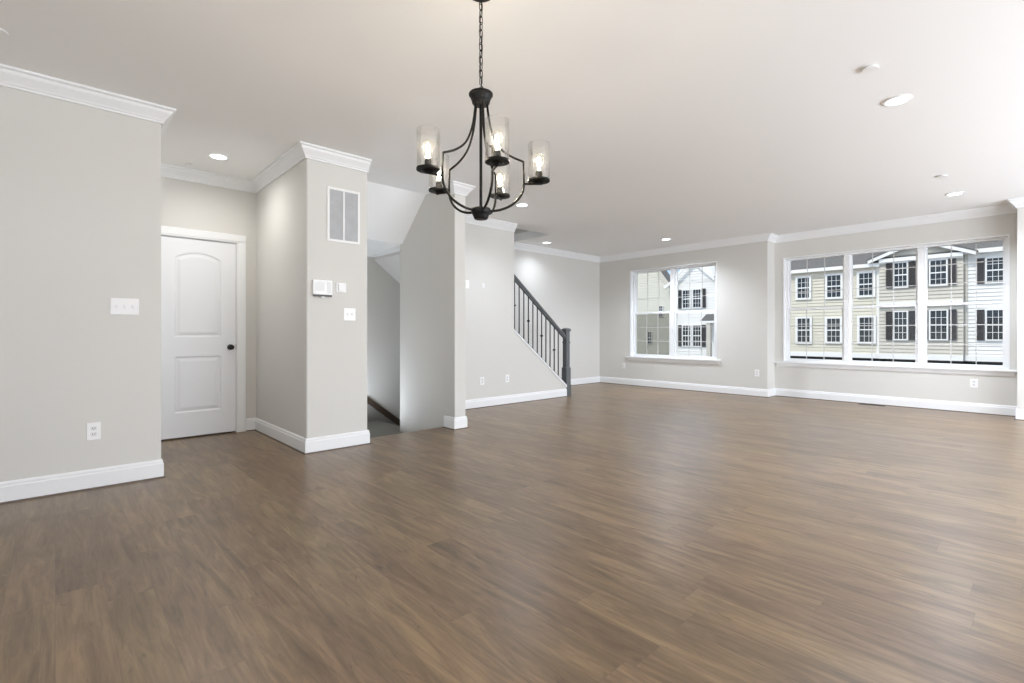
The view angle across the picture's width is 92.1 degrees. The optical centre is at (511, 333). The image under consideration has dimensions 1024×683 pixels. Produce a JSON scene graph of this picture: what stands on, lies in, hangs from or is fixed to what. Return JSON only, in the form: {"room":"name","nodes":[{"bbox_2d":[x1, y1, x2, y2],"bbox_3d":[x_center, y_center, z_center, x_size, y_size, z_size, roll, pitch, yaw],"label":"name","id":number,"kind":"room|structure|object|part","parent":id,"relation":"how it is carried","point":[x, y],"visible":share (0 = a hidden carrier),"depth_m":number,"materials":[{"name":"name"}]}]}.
{"room":"empty living room","nodes":[
{"label":"empty living room","id":0,"kind":"room"},
{"bbox_2d":[0,86,160,481],"bbox_3d":[-5.165,-0.301,2.328,5.578,2.740,1.495,0,0,-43],"label":"wall","id":1,"kind":"structure","parent":0,"point":[80,185],"depth_m":3.35,"materials":[{"name":"white paint"}]},
{"bbox_2d":[87,422,100,439],"bbox_3d":[-2.888,0.673,3.409,0.075,0.118,0.009,0,0,-43],"label":"wall outlet","id":2,"kind":"object","parent":1,"relation":"attached to","point":[93,429],"visible":1,"depth_m":3.41,"materials":[{"name":"white plastic"}]},
{"bbox_2d":[110,298,138,314],"bbox_3d":[-2.762,-0.194,3.521,0.162,0.116,0.016,0,0,-43],"label":"light switch","id":3,"kind":"object","parent":1,"relation":"attached to","point":[118,306],"visible":1,"depth_m":3.52,"materials":[{"name":"white plastic"}]},
{"bbox_2d":[0,63,371,192],"bbox_3d":[-4.532,-1.616,2.858,7.227,0.110,1.577,0,0,-43],"label":"trim","id":4,"kind":"structure","parent":1,"relation":"attached to","point":[12,77],"depth_m":3.64,"materials":[{"name":"white paint"}]},
{"bbox_2d":[0,376,1023,503],"bbox_3d":[0.672,1.002,2.289,14.095,0.135,10.848,0,0,-43],"label":"baseboard","id":5,"kind":"structure","parent":1,"relation":"attached to","point":[991,409],"depth_m":6.64,"materials":[{"name":"white paint"}]},
{"bbox_3d":[-5.147,1.064,2.327,5.604,0.010,1.521,0,0,-43],"label":"shoe moulding","id":6,"kind":"part","parent":5,"relation":"part of","materials":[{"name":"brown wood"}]},
{"bbox_2d":[514,197,1023,262],"bbox_3d":[0.672,-1.616,2.289,14.095,0.110,10.848,0,0,-43],"label":"trim","id":7,"kind":"structure","parent":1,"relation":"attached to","point":[1013,204],"depth_m":8.12,"materials":[{"name":"white paint"}]},
{"bbox_2d":[161,177,255,438],"bbox_3d":[-3.273,-0.301,5.172,1.063,2.740,0.110,0,0,-43],"label":"wall","id":8,"kind":"structure","parent":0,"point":[184,204],"depth_m":5.30,"materials":[{"name":"white paint"}]},
{"bbox_2d":[161,226,245,439],"bbox_3d":[-3.262,-0.001,5.122,0.899,2.140,0.157,0,0,-43],"label":"door","id":9,"kind":"structure","parent":8,"relation":"attached to","point":[203,282],"depth_m":5.15,"materials":[{"name":"paint"}]},
{"bbox_3d":[-3.012,0.144,5.295,0.060,0.060,0.071,0,0,-43],"label":"knob","id":10,"kind":"part","parent":9,"relation":"part of","materials":[{"name":"black metal"}]},
{"bbox_2d":[256,158,366,438],"bbox_3d":[-2.355,1.099,5.394,0.586,5.540,2.179,0,0,-43],"label":"wall","id":11,"kind":"structure","parent":0,"point":[311,362],"depth_m":4.65,"materials":[{"name":"white paint"}]},
{"bbox_2d":[246,418,370,454],"bbox_3d":[-2.143,1.002,5.106,1.557,0.135,0.640,0,0,44],"label":"baseboard","id":12,"kind":"structure","parent":11,"relation":"attached to","point":[305,446],"depth_m":4.65,"materials":[{"name":"white paint"}]},
{"bbox_2d":[312,279,331,297],"bbox_3d":[-1.718,-0.406,4.475,0.176,0.158,0.034,0,0,-43],"label":"thermostat","id":13,"kind":"object","parent":11,"relation":"attached to","point":[322,288],"visible":1,"depth_m":4.46,"materials":[{"name":"white plastic"}]},
{"bbox_3d":[-1.668,-0.420,4.508,0.038,0.100,0.002,0,0,-43],"label":"button panel","id":14,"kind":"part","parent":13,"relation":"part of","materials":[{"name":"white plastic"}]},
{"bbox_2d":[336,283,345,292],"bbox_3d":[-1.590,-0.429,4.601,0.096,0.088,0.024,0,0,-43],"label":"sensor","id":15,"kind":"object","parent":11,"relation":"attached to","point":[340,287],"visible":1,"depth_m":4.59,"materials":[{"name":"white plastic"}]},
{"bbox_2d":[327,186,359,244],"bbox_3d":[-1.575,-1.102,4.624,0.316,0.500,0.010,0,0,-43],"label":"air vent","id":16,"kind":"object","parent":11,"relation":"in","point":[343,206],"visible":1,"depth_m":4.62,"materials":[{"name":"white plastic"}]},
{"bbox_3d":[-1.630,-1.102,4.578,0.127,0.455,0.002,0,0,-43],"label":"filter panel","id":17,"kind":"part","parent":16,"relation":"part of","materials":[{"name":"grey metal"}]},
{"bbox_3d":[-1.524,-1.102,4.676,0.127,0.455,0.002,0,0,-43],"label":"filter panel","id":18,"kind":"part","parent":16,"relation":"part of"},
{"bbox_2d":[344,308,355,320],"bbox_3d":[-1.530,-0.182,4.661,0.115,0.116,0.016,0,0,-43],"label":"light switch","id":19,"kind":"object","parent":11,"relation":"attached to","point":[349,313],"visible":1,"depth_m":4.66,"materials":[{"name":"white plastic"}]},
{"bbox_2d":[374,251,399,283],"bbox_3d":[-0.587,-0.071,7.840,2.963,2.279,0.984,0,0,-43],"label":"wall","id":20,"kind":"structure","parent":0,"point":[390,263],"depth_m":7.08,"materials":[{"name":"white paint"}]},
{"bbox_2d":[367,181,425,256],"bbox_3d":[-1.903,-1.391,6.208,1.183,0.560,1.598,0,0,-43],"label":"ceiling","id":21,"kind":"structure","parent":0,"point":[391,211],"depth_m":5.93,"materials":[{"name":"white paint"}]},
{"bbox_2d":[400,193,464,432],"bbox_3d":[-0.987,1.099,5.986,0.151,5.540,1.191,0,0,-43],"label":"wall","id":22,"kind":"structure","parent":0,"point":[432,251],"depth_m":5.82,"materials":[{"name":"white paint"}]},
{"bbox_2d":[367,249,599,418],"bbox_3d":[-0.518,-0.231,8.658,6.544,8.200,0.120,0,0,-43],"label":"wall","id":23,"kind":"structure","parent":0,"point":[567,289],"depth_m":9.51,"materials":[{"name":"white paint"}]},
{"bbox_2d":[0,383,1023,682],"bbox_3d":[0.662,1.219,2.314,14.115,0.300,10.898,0,0,-43],"label":"floor","id":24,"kind":"structure","parent":0,"point":[600,532],"depth_m":2.39,"materials":[{"name":"wood"}]},
{"bbox_2d":[367,397,403,437],"bbox_3d":[-0.744,2.363,7.042,4.015,2.898,1.945,0,0,-43],"label":"stairs","id":25,"kind":"structure","parent":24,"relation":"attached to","point":[380,422],"depth_m":7.11,"materials":[{"name":"grey carpet"}]},
{"bbox_2d":[0,0,1023,256],"bbox_3d":[0.686,-1.741,2.384,14.245,0.140,10.968,0,0,-43],"label":"ceiling","id":26,"kind":"structure","parent":0,"point":[685,122],"depth_m":3.41,"materials":[{"name":"white paint"}]},
{"bbox_2d":[0,28,8,35],"bbox_3d":[-2.821,-1.662,2.703,0.090,0.016,0.090,0,0,-43],"label":"sprinkler cover","id":27,"kind":"object","parent":26,"relation":"attached to","point":[2,32],"visible":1,"depth_m":2.72,"materials":[{"name":"white plastic"}]},
{"bbox_2d":[207,153,228,159],"bbox_3d":[-2.759,-1.665,4.641,0.176,0.010,0.176,0,0,-43],"label":"recessed light","id":28,"kind":"object","parent":26,"relation":"in","point":[219,156],"visible":1,"depth_m":4.63,"materials":[{"name":"white plastic"}]},
{"bbox_2d":[210,154,225,158],"bbox_3d":[-2.759,-1.665,4.641,0.133,0.007,0.133,0,0,-43],"label":"diffuser","id":29,"kind":"object","parent":28,"relation":"attached to","point":[216,156],"depth_m":4.63,"materials":[{"name":"white plastic"}]},
{"bbox_2d":[416,0,549,220],"bbox_3d":[-0.172,-1.115,2.416,0.638,1.111,0.644,0,0,-43],"label":"chandelier","id":30,"kind":"object","parent":26,"relation":"hanging from","point":[480,97],"visible":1,"depth_m":2.41,"materials":[{"name":"black metal"}]},
{"bbox_2d":[425,158,431,164],"bbox_3d":[-0.382,-0.776,2.253,0.034,0.041,0.034,0,0,-43],"label":"socket","id":31,"kind":"object","parent":30,"relation":"attached to","point":[427,161],"depth_m":2.24,"materials":[{"name":"black metal"}]},
{"bbox_2d":[436,181,441,186],"bbox_3d":[-0.382,-0.776,2.587,0.034,0.041,0.034,0,0,-43],"label":"socket","id":32,"kind":"object","parent":30,"relation":"attached to","point":[438,184],"depth_m":2.57,"materials":[{"name":"black metal"}]},
{"bbox_3d":[-0.284,-0.867,2.325,0.276,0.548,0.012,0,0,-36],"label":"arm","id":33,"kind":"part","parent":30,"relation":"part of","materials":[{"name":"black metal"}]},
{"bbox_3d":[-0.284,-0.867,2.515,0.275,0.548,0.012,0,0,36],"label":"arm","id":34,"kind":"part","parent":30,"relation":"part of","materials":[{"name":"black metal"}]},
{"bbox_3d":[-0.152,-0.876,2.420,0.015,0.530,0.015,0,0,-43],"label":"rod","id":35,"kind":"part","parent":30,"relation":"part of","materials":[{"name":"black metal"}]},
{"bbox_3d":[-0.152,-1.426,2.420,0.010,0.430,0.010,0,0,-43],"label":"cord","id":36,"kind":"part","parent":30,"relation":"part of","materials":[{"name":"black metal"}]},
{"bbox_3d":[-0.152,-1.438,2.420,0.018,0.441,0.018,0,0,2],"label":"chain","id":37,"kind":"part","parent":30,"relation":"part of","materials":[{"name":"black metal"}]},
{"bbox_3d":[-0.102,-0.867,2.265,0.012,0.548,0.275,0,0,-18],"label":"arm","id":38,"kind":"part","parent":30,"relation":"part of","materials":[{"name":"black metal"}]},
{"bbox_3d":[-0.102,-0.867,2.574,0.012,0.548,0.275,0,0,18],"label":"arm","id":39,"kind":"part","parent":30,"relation":"part of","materials":[{"name":"black metal"}]},
{"bbox_2d":[493,150,500,155],"bbox_3d":[-0.065,-0.776,2.150,0.034,0.041,0.034,0,0,-43],"label":"socket","id":40,"kind":"object","parent":30,"relation":"attached to","point":[496,152],"depth_m":2.14,"materials":[{"name":"black metal"}]},
{"bbox_3d":[0.010,-0.867,2.420,0.276,0.548,0.012,0,0,0],"label":"arm","id":41,"kind":"part","parent":30,"relation":"part of","materials":[{"name":"black metal"}]},
{"bbox_2d":[535,170,541,175],"bbox_3d":[0.132,-0.776,2.420,0.034,0.041,0.034,0,0,-43],"label":"socket","id":42,"kind":"object","parent":30,"relation":"attached to","point":[538,173],"depth_m":2.41,"materials":[{"name":"black metal"}]},
{"bbox_2d":[515,203,528,206],"bbox_3d":[0.130,-1.665,6.382,0.176,0.010,0.176,0,0,-43],"label":"recessed light","id":43,"kind":"object","parent":26,"relation":"in","point":[517,204],"visible":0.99,"depth_m":6.35,"materials":[{"name":"white plastic"}]},
{"bbox_2d":[861,65,878,73],"bbox_3d":[2.246,-1.662,3.098,0.090,0.016,0.090,0,0,-43],"label":"sprinkler cover","id":44,"kind":"object","parent":26,"relation":"attached to","point":[869,69],"visible":1,"depth_m":3.09,"materials":[{"name":"white plastic"}]},
{"bbox_2d":[882,94,912,105],"bbox_3d":[2.752,-1.665,3.530,0.176,0.010,0.176,0,0,-43],"label":"recessed light","id":45,"kind":"object","parent":26,"relation":"in","point":[899,99],"visible":1,"depth_m":3.52,"materials":[{"name":"white plastic"}]},
{"bbox_2d":[885,97,908,104],"bbox_3d":[2.752,-1.665,3.530,0.133,0.007,0.133,0,0,-43],"label":"diffuser","id":46,"kind":"object","parent":45,"relation":"attached to","point":[892,100],"depth_m":3.52,"materials":[{"name":"white plastic"}]},
{"bbox_2d":[945,191,964,195],"bbox_3d":[5.271,-1.665,5.877,0.176,0.010,0.176,0,0,-43],"label":"recessed light","id":47,"kind":"object","parent":26,"relation":"in","point":[958,192],"visible":1,"depth_m":5.86,"materials":[{"name":"white"}]},
{"bbox_2d":[465,223,565,399],"bbox_3d":[-0.985,-0.281,7.477,4.110,8.300,1.221,0,0,-43],"label":"wall","id":48,"kind":"structure","parent":0,"point":[493,350],"depth_m":7.32,"materials":[{"name":"white paint"}]},
{"bbox_2d":[465,280,468,288],"bbox_3d":[-0.635,-0.696,6.959,0.080,0.116,0.014,0,0,-43],"label":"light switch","id":49,"kind":"object","parent":48,"relation":"attached to","point":[466,281],"visible":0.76,"depth_m":6.96,"materials":[{"name":"white plastic"}]},
{"bbox_2d":[442,181,517,231],"bbox_3d":[-0.305,-1.616,6.484,1.992,0.110,1.160,0,0,-43],"label":"trim","id":50,"kind":"structure","parent":48,"relation":"attached to","point":[456,187],"depth_m":6.98,"materials":[{"name":"white paint"}]},
{"bbox_2d":[480,377,483,384],"bbox_3d":[-0.431,0.685,7.151,0.078,0.116,0.009,0,0,-43],"label":"wall outlet","id":51,"kind":"object","parent":48,"relation":"attached to","point":[481,378],"visible":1,"depth_m":7.14,"materials":[{"name":"white plastic"}]},
{"bbox_2d":[514,329,566,386],"bbox_3d":[0.485,0.421,7.998,1.225,0.981,0.010,0,0,-43],"label":"trim","id":52,"kind":"structure","parent":48,"relation":"attached to","point":[515,331],"depth_m":7.97,"materials":[{"name":"white paint"}]},
{"bbox_2d":[514,274,570,395],"bbox_3d":[0.487,0.062,8.083,1.337,2.012,0.120,0,0,-43],"label":"stair railing","id":53,"kind":"object","parent":48,"relation":"on","point":[565,332],"visible":0.9,"depth_m":8.22,"materials":[{"name":"grey paint"}]},
{"bbox_3d":[0.460,-0.413,8.058,1.260,1.062,0.058,0,0,-43],"label":"handrail","id":54,"kind":"part","parent":53,"relation":"part of","materials":[{"name":"grey paint"}]},
{"bbox_3d":[0.934,0.493,8.496,0.120,1.149,0.120,0,0,-43],"label":"newel post","id":55,"kind":"part","parent":53,"relation":"part of","materials":[{"name":"grey paint"}]},
{"bbox_2d":[600,241,771,388],"bbox_3d":[3.138,-0.301,9.672,0.200,2.740,3.598,0,0,-43],"label":"wall","id":56,"kind":"structure","parent":0,"point":[744,271],"depth_m":8.84,"materials":[{"name":"white paint"}]},
{"bbox_2d":[626,261,720,364],"bbox_3d":[3.119,-0.373,9.632,0.210,1.875,1.995,0,0,-43],"label":"window","id":57,"kind":"structure","parent":56,"relation":"in","point":[672,357],"depth_m":9.63,"materials":[{"name":"white paint"}]},
{"bbox_3d":[2.845,0.011,10.005,0.032,0.887,0.825,0,0,-43],"label":"sash","id":58,"kind":"part","parent":57,"relation":"part of","materials":[{"name":"clear glass"}]},
{"bbox_3d":[2.870,-0.848,10.028,0.032,0.877,0.825,0,0,-43],"label":"sash","id":59,"kind":"part","parent":57,"relation":"part of","materials":[{"name":"clear glass"}]},
{"bbox_3d":[3.088,0.483,9.604,0.125,0.028,1.995,0,0,-43],"label":"sill","id":60,"kind":"part","parent":57,"relation":"part of","materials":[{"name":"white paint"}]},
{"bbox_3d":[3.462,0.011,9.338,0.032,0.887,0.808,0,0,-43],"label":"sash","id":61,"kind":"part","parent":57,"relation":"part of","materials":[{"name":"clear glass"}]},
{"bbox_3d":[3.487,-0.848,9.361,0.032,0.877,0.808,0,0,-43],"label":"sash","id":62,"kind":"part","parent":57,"relation":"part of","materials":[{"name":"clear glass"}]},
{"bbox_2d":[772,242,774,387],"bbox_3d":[4.493,-0.301,8.570,0.294,2.740,0.140,0,0,-43],"label":"wall","id":63,"kind":"structure","parent":0,"point":[773,244],"depth_m":8.47,"materials":[{"name":"white paint"}]},
{"bbox_2d":[775,213,1016,405],"bbox_3d":[5.581,-0.301,7.486,0.170,2.740,2.930,0,0,-43],"label":"wall","id":64,"kind":"structure","parent":0,"point":[943,387],"depth_m":7.21,"materials":[{"name":"white paint"}]},
{"bbox_2d":[774,234,1016,376],"bbox_3d":[5.563,-0.363,7.468,0.210,1.855,2.920,0,0,-43],"label":"window","id":65,"kind":"structure","parent":64,"relation":"in","point":[920,365],"depth_m":7.19,"materials":[{"name":"white paint"}]},
{"bbox_3d":[5.004,0.013,8.147,0.032,0.882,0.825,0,0,-43],"label":"sash","id":66,"kind":"part","parent":65,"relation":"part of","materials":[{"name":"clear glass"}]},
{"bbox_3d":[5.030,-0.840,8.171,0.032,0.872,0.825,0,0,-43],"label":"sash","id":67,"kind":"part","parent":65,"relation":"part of","materials":[{"name":"clear glass"}]},
{"bbox_3d":[5.643,-0.840,7.508,0.032,0.872,0.842,0,0,-43],"label":"sash","id":68,"kind":"part","parent":65,"relation":"part of","materials":[{"name":"clear glass"}]},
{"bbox_3d":[5.618,0.013,7.484,0.032,0.882,0.842,0,0,-43],"label":"sash","id":69,"kind":"part","parent":65,"relation":"part of","materials":[{"name":"clear glass"}]},
{"bbox_3d":[5.531,0.483,7.440,0.125,0.028,2.920,0,0,-43],"label":"sill","id":70,"kind":"part","parent":65,"relation":"part of","materials":[{"name":"white paint"}]},
{"bbox_3d":[6.234,0.013,6.818,0.032,0.882,0.833,0,0,-43],"label":"sash","id":71,"kind":"part","parent":65,"relation":"part of","materials":[{"name":"clear glass"}]},
{"bbox_3d":[6.260,-0.840,6.842,0.032,0.872,0.833,0,0,-43],"label":"sash","id":72,"kind":"part","parent":65,"relation":"part of","materials":[{"name":"clear glass"}]},
{"bbox_2d":[970,379,977,387],"bbox_3d":[6.227,0.669,6.655,0.009,0.116,0.078,0,0,-43],"label":"wall outlet","id":73,"kind":"object","parent":64,"relation":"attached to","point":[973,382],"visible":1,"depth_m":6.65,"materials":[{"name":"white plastic"}]},
{"bbox_2d":[1017,207,1023,408],"bbox_3d":[8.005,-0.301,4.626,0.494,2.740,4.560,0,0,-43],"label":"wall","id":74,"kind":"structure","parent":0,"point":[1020,211],"depth_m":6.11,"materials":[{"name":"white paint"}]},
{"label":"outside","id":75,"kind":"structure","parent":0,"visible":0},
{"bbox_3d":[29.766,4.169,41.158,80.400,0.200,120.000,0,0,-43],"label":"ground","id":76,"kind":"structure","parent":75,"visible":0},
{"bbox_2d":[637,271,669,354],"bbox_3d":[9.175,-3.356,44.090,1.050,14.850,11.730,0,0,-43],"label":"townhouse","id":77,"kind":"structure","parent":76,"relation":"on","point":[657,338],"depth_m":41.21,"materials":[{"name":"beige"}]},
{"bbox_2d":[677,266,714,355],"bbox_3d":[18.769,-1.631,40.419,10.150,11.400,7.850,0,0,-43],"label":"townhouse","id":78,"kind":"structure","parent":76,"relation":"on","point":[709,271],"depth_m":39.10,"materials":[{"name":"white plastic"}]},
{"bbox_2d":[678,325,681,345],"bbox_3d":[13.626,0.159,40.055,0.045,1.720,0.300,0,0,-43],"label":"shutter","id":79,"kind":"object","parent":78,"relation":"hanging from","point":[679,326],"depth_m":40.05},
{"bbox_2d":[678,290,681,308],"bbox_3d":[13.626,-2.786,40.055,0.045,1.490,0.300,0,0,-43],"label":"shutter","id":80,"kind":"object","parent":78,"relation":"hanging from","point":[679,291],"depth_m":40.04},
{"bbox_3d":[14.038,-2.786,39.646,0.005,1.390,0.660,0,0,-43],"label":"pane","id":81,"kind":"part","parent":78,"relation":"part of","materials":[{"name":"glass"}]},
{"bbox_3d":[14.038,0.159,39.646,0.005,1.620,0.660,0,0,-43],"label":"pane","id":82,"kind":"part","parent":78,"relation":"part of","materials":[{"name":"glass"}]},
{"bbox_3d":[14.622,0.159,39.015,0.005,1.620,0.620,0,0,-43],"label":"pane","id":83,"kind":"part","parent":78,"relation":"part of","materials":[{"name":"glass"}]},
{"bbox_3d":[14.622,-2.786,39.015,0.005,1.390,0.620,0,0,-43],"label":"pane","id":84,"kind":"part","parent":78,"relation":"part of","materials":[{"name":"glass"}]},
{"bbox_2d":[702,325,705,346],"bbox_3d":[14.984,0.159,38.587,0.045,1.720,0.300,0,0,-43],"label":"shutter","id":85,"kind":"object","parent":78,"relation":"hanging from","point":[703,326],"depth_m":38.57,"materials":[{"name":"grey plastic"}]},
{"bbox_2d":[703,288,705,307],"bbox_3d":[14.984,-2.786,38.587,0.045,1.490,0.300,0,0,-43],"label":"shutter","id":86,"kind":"object","parent":78,"relation":"hanging from","point":[704,289],"depth_m":38.55,"materials":[{"name":"grey plastic"}]},
{"bbox_2d":[790,252,884,360],"bbox_3d":[24.015,-1.379,35.566,9.740,10.895,5.800,0,0,-43],"label":"townhouse","id":87,"kind":"structure","parent":76,"relation":"on","point":[828,335],"depth_m":32.29,"materials":[{"name":"beige plastic"}]},
{"bbox_3d":[19.756,-3.101,33.465,0.005,1.340,0.700,0,0,-43],"label":"pane","id":88,"kind":"part","parent":87,"relation":"part of","materials":[{"name":"glass"}]},
{"bbox_3d":[19.770,-0.241,33.450,0.005,1.580,0.740,0,0,-43],"label":"pane","id":89,"kind":"part","parent":87,"relation":"part of","materials":[{"name":"glass"}]},
{"bbox_3d":[20.958,-0.231,32.166,0.005,1.500,0.720,0,0,-43],"label":"pane","id":90,"kind":"part","parent":87,"relation":"part of","materials":[{"name":"glass"}]},
{"bbox_3d":[20.968,-3.091,32.155,0.005,1.400,0.750,0,0,-43],"label":"pane","id":91,"kind":"part","parent":87,"relation":"part of","materials":[{"name":"black glass"}]},
{"bbox_3d":[22.150,-3.096,30.877,0.005,1.370,0.710,0,0,-43],"label":"pane","id":92,"kind":"part","parent":87,"relation":"part of","materials":[{"name":"glass"}]},
{"bbox_3d":[22.167,-0.251,30.859,0.005,1.520,0.720,0,0,-43],"label":"pane","id":93,"kind":"part","parent":87,"relation":"part of","materials":[{"name":"glass"}]},
{"bbox_3d":[22.588,-1.506,30.466,0.060,5.450,0.150,0,0,-43],"label":"corner trim","id":94,"kind":"part","parent":87,"relation":"part of","materials":[{"name":"white wood"}]},
{"bbox_2d":[866,244,977,363],"bbox_3d":[27.153,-1.478,31.930,9.870,11.095,5.000,0,0,-43],"label":"townhouse","id":95,"kind":"structure","parent":76,"relation":"on","point":[938,317],"depth_m":28.90,"materials":[{"name":"beige plastic"}]},
{"bbox_2d":[886,311,891,339],"bbox_3d":[22.766,-0.486,29.806,0.045,1.710,0.320,0,0,-43],"label":"shutter","id":96,"kind":"object","parent":95,"relation":"hanging from","point":[888,313],"depth_m":29.81,"materials":[{"name":"grey plastic"}]},
{"bbox_2d":[886,263,891,287],"bbox_3d":[22.766,-3.501,29.806,0.045,1.520,0.320,0,0,-43],"label":"shutter","id":97,"kind":"object","parent":95,"relation":"hanging from","point":[888,265],"depth_m":29.81,"materials":[{"name":"black plastic"}]},
{"bbox_3d":[23.158,-0.486,29.419,0.005,1.610,0.580,0,0,-43],"label":"pane","id":98,"kind":"part","parent":95,"relation":"part of","materials":[{"name":"black glass"}]},
{"bbox_3d":[23.158,-3.501,29.419,0.005,1.420,0.580,0,0,-43],"label":"pane","id":99,"kind":"part","parent":95,"relation":"part of","materials":[{"name":"black glass"}]},
{"bbox_2d":[909,311,914,339],"bbox_3d":[23.513,-0.486,28.999,0.045,1.710,0.320,0,0,-43],"label":"shutter","id":100,"kind":"object","parent":95,"relation":"hanging from","point":[911,313],"depth_m":29.01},
{"bbox_2d":[909,261,915,286],"bbox_3d":[23.513,-3.501,28.999,0.045,1.520,0.320,0,0,-43],"label":"shutter","id":101,"kind":"object","parent":95,"relation":"hanging from","point":[912,271],"depth_m":29.00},
{"bbox_2d":[927,310,927,339],"bbox_3d":[23.893,-0.501,28.587,0.045,1.720,0.320,0,0,-43],"label":"shutter","id":102,"kind":"object","parent":95,"relation":"hanging from","point":[927,310],"depth_m":28.48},
{"bbox_3d":[24.319,-3.486,28.164,0.005,1.390,0.680,0,0,-43],"label":"pane","id":103,"kind":"part","parent":95,"relation":"part of","materials":[{"name":"black glass"}]},
{"bbox_3d":[24.326,-0.501,28.157,0.005,1.620,0.700,0,0,-43],"label":"pane","id":104,"kind":"part","parent":95,"relation":"part of","materials":[{"name":"black glass"}]},
{"bbox_2d":[948,258,955,284],"bbox_3d":[24.708,-3.486,27.707,0.045,1.490,0.320,0,0,-43],"label":"shutter","id":105,"kind":"object","parent":95,"relation":"hanging from","point":[949,259],"depth_m":27.72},
{"bbox_2d":[949,309,956,339],"bbox_3d":[24.722,-0.501,27.692,0.045,1.720,0.320,0,0,-43],"label":"shutter","id":106,"kind":"object","parent":95,"relation":"hanging from","point":[954,311],"depth_m":27.65,"materials":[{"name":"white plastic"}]},
{"bbox_2d":[963,240,1002,364],"bbox_3d":[30.975,-1.528,28.041,9.740,11.195,7.100,0,0,-43],"label":"townhouse","id":107,"kind":"structure","parent":76,"relation":"on","point":[992,354],"depth_m":26.95,"materials":[{"name":"white plastic"}]},
{"bbox_2d":[977,310,983,339],"bbox_3d":[25.659,-0.481,27.047,0.045,1.680,0.320,0,0,-43],"label":"shutter","id":108,"kind":"object","parent":107,"relation":"hanging from","point":[980,313],"depth_m":27.05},
{"bbox_2d":[977,258,983,283],"bbox_3d":[25.659,-3.436,27.047,0.045,1.390,0.320,0,0,-43],"label":"shutter","id":109,"kind":"object","parent":107,"relation":"hanging from","point":[980,266],"depth_m":27.05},
{"bbox_3d":[26.082,-0.481,26.627,0.005,1.580,0.670,0,0,-43],"label":"pane","id":110,"kind":"part","parent":107,"relation":"part of","materials":[{"name":"glass"}]},
{"bbox_3d":[26.082,-3.436,26.627,0.005,1.290,0.670,0,0,-43],"label":"pane","id":111,"kind":"part","parent":107,"relation":"part of","materials":[{"name":"black glass"}]}
]}

